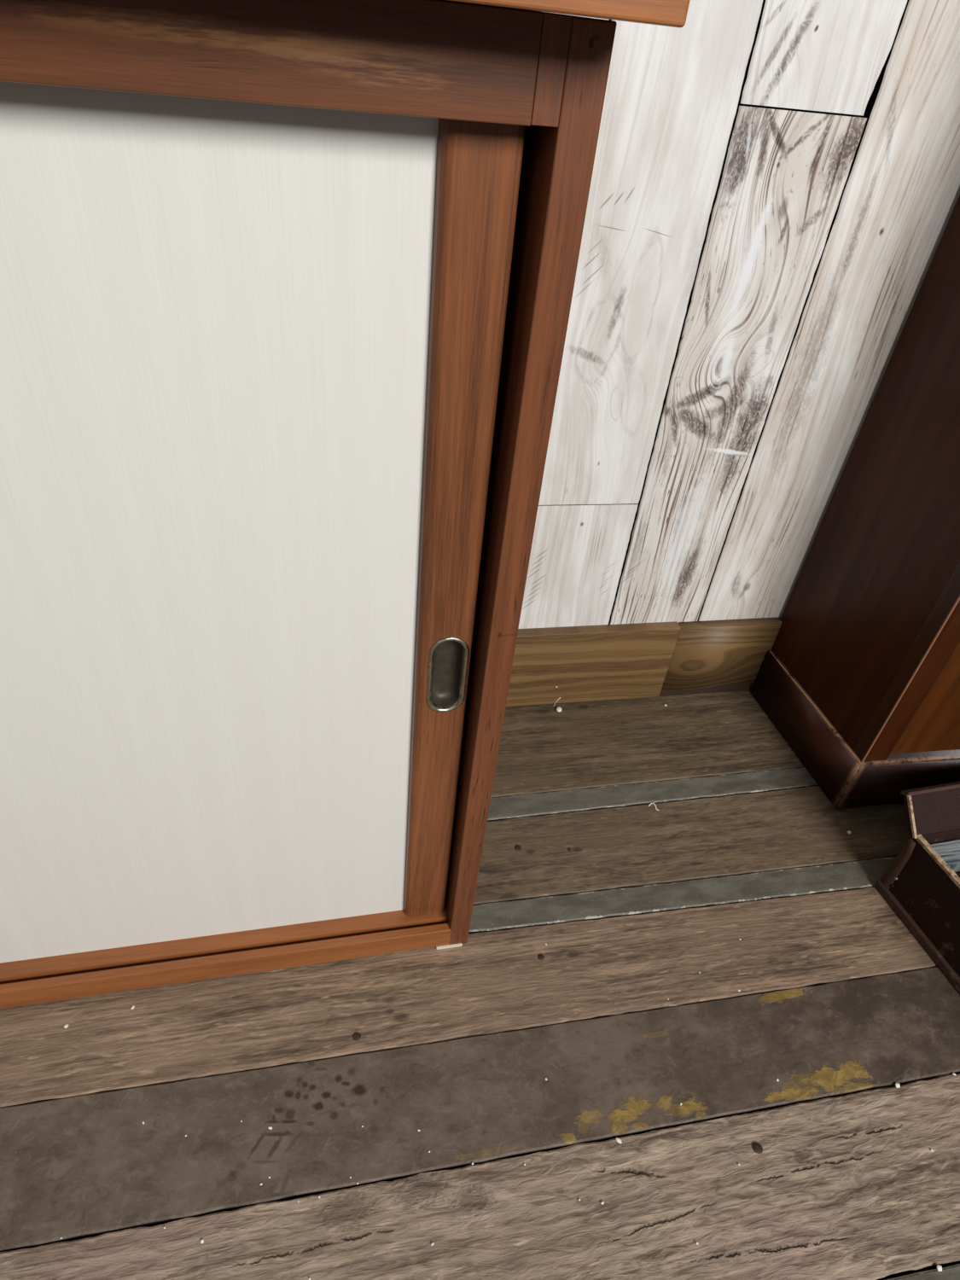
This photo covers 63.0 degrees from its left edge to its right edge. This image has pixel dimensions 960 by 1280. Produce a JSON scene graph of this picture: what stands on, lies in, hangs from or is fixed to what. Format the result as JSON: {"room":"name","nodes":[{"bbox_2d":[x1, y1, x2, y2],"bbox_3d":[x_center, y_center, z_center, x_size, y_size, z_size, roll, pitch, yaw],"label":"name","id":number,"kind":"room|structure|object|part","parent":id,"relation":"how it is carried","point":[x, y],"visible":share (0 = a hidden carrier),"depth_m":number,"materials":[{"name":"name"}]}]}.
{"room":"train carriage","nodes":[
{"label":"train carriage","id":0,"kind":"room"},
{"bbox_2d":[0,683,959,1279],"bbox_3d":[0.022,0.581,0.529,2.800,0.062,1.551,-3,40,-12],"label":"floor","id":1,"kind":"structure","parent":0,"point":[838,1176],"depth_m":0.71,"materials":[{"name":"brown wood"}]},
{"bbox_2d":[0,0,690,1008],"bbox_3d":[-0.513,-0.050,0.562,1.068,0.775,0.387,-3,40,-12],"label":"sideboard","id":2,"kind":"object","parent":1,"relation":"on","point":[287,287],"visible":1,"depth_m":0.45,"materials":[{"name":"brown wood"}]},
{"bbox_3d":[-0.282,0.021,0.532,0.495,0.695,0.011,-3,40,-12],"label":"sliding door","id":3,"kind":"part","parent":2,"relation":"part of","materials":[{"name":"white paint"}]},
{"bbox_3d":[-0.514,0.309,0.708,0.980,0.028,0.060,-3,40,-12],"label":"rail","id":4,"kind":"part","parent":2,"relation":"part of","materials":[{"name":"brown wood"}]},
{"bbox_3d":[-0.449,-0.225,0.245,0.968,0.040,0.019,-3,40,-12],"label":"rail","id":5,"kind":"part","parent":2,"relation":"part of","materials":[{"name":"brown wood"}]},
{"bbox_3d":[-0.026,0.023,0.591,0.030,0.076,0.014,-3,40,-12],"label":"recessed pull","id":6,"kind":"part","parent":2,"relation":"part of","materials":[{"name":"silver metal"}]},
{"bbox_3d":[-0.020,-0.082,0.693,0.023,0.747,0.334,-3,40,-12],"label":"panel","id":7,"kind":"part","parent":2,"relation":"part of","materials":[{"name":"brown wood"}]},
{"bbox_2d":[555,706,561,711],"bbox_3d":[0.109,0.096,1.086,0.008,0.004,0.009,-10,42,-19],"label":"crumb","id":8,"kind":"object","parent":1,"relation":"on","point":[558,709],"visible":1,"depth_m":1.08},
{"bbox_2d":[615,1137,622,1143],"bbox_3d":[0.120,0.433,0.677,0.006,0.002,0.004,29,44,25],"label":"crumb","id":9,"kind":"object","parent":1,"relation":"on","point":[618,1139],"visible":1,"depth_m":0.68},
{"bbox_2d":[750,194,959,808],"bbox_3d":[0.780,-0.266,0.802,0.664,1.044,0.257,-3,40,-12],"label":"base cabinet","id":10,"kind":"object","parent":1,"relation":"on","point":[859,676],"visible":1,"depth_m":0.90,"materials":[{"name":"brown wood"}]},
{"bbox_3d":[0.518,-0.221,0.661,0.034,0.936,0.021,-3,40,-12],"label":"frame","id":11,"kind":"part","parent":10,"relation":"part of","materials":[{"name":"brown wood"}]},
{"bbox_3d":[0.810,-0.225,0.722,0.558,0.912,0.013,-2,40,-10],"label":"door","id":12,"kind":"part","parent":10,"relation":"part of","materials":[{"name":"brown wood"}]},
{"bbox_2d":[874,781,959,993],"bbox_3d":[0.673,0.302,0.811,0.370,0.134,0.342,-5,41,-14],"label":"box","id":13,"kind":"object","parent":1,"relation":"on","point":[923,891],"visible":1,"depth_m":0.85,"materials":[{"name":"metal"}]},
{"bbox_3d":[0.514,0.341,0.769,0.043,0.098,0.298,-3,40,-12],"label":"panel","id":14,"kind":"part","parent":13,"relation":"part of","materials":[{"name":"brown wood"}]},
{"bbox_3d":[0.630,0.234,0.917,0.341,0.098,0.005,-5,41,-14],"label":"panel","id":15,"kind":"part","parent":13,"relation":"part of","materials":[{"name":"brown wood"}]},
{"bbox_2d":[930,838,959,872],"bbox_3d":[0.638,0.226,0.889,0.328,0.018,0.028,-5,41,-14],"label":"book","id":16,"kind":"object","parent":13,"relation":"on","point":[949,852],"visible":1,"depth_m":0.85,"materials":[{"name":"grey paper"}]},
{"bbox_2d":[936,1264,942,1271],"bbox_3d":[0.368,0.503,0.627,0.004,0.002,0.004,9,39,3],"label":"crumb","id":17,"kind":"object","parent":1,"relation":"on","point":[939,1267],"visible":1,"depth_m":0.63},
{"bbox_2d":[517,0,959,628],"bbox_3d":[-0.066,-0.416,0.708,2.800,1.360,0.105,-3,40,-12],"label":"wall","id":18,"kind":"structure","parent":0,"point":[774,194],"depth_m":0.78,"materials":[{"name":"white wood"}]},
{"bbox_2d":[506,683,750,707],"bbox_3d":[-0.493,0.113,0.973,1.820,0.019,0.008,-3,40,-12],"label":"trim","id":19,"kind":"structure","parent":18,"relation":"attached to","point":[740,687],"depth_m":1.14,"materials":[{"name":"brown wood"}]},
{"bbox_2d":[506,616,782,706],"bbox_3d":[-0.483,0.065,0.931,1.826,0.126,0.016,-3,40,-12],"label":"baseboard","id":20,"kind":"structure","parent":18,"relation":"attached to","point":[585,663],"depth_m":1.07,"materials":[{"name":"brown wood"}]}
]}

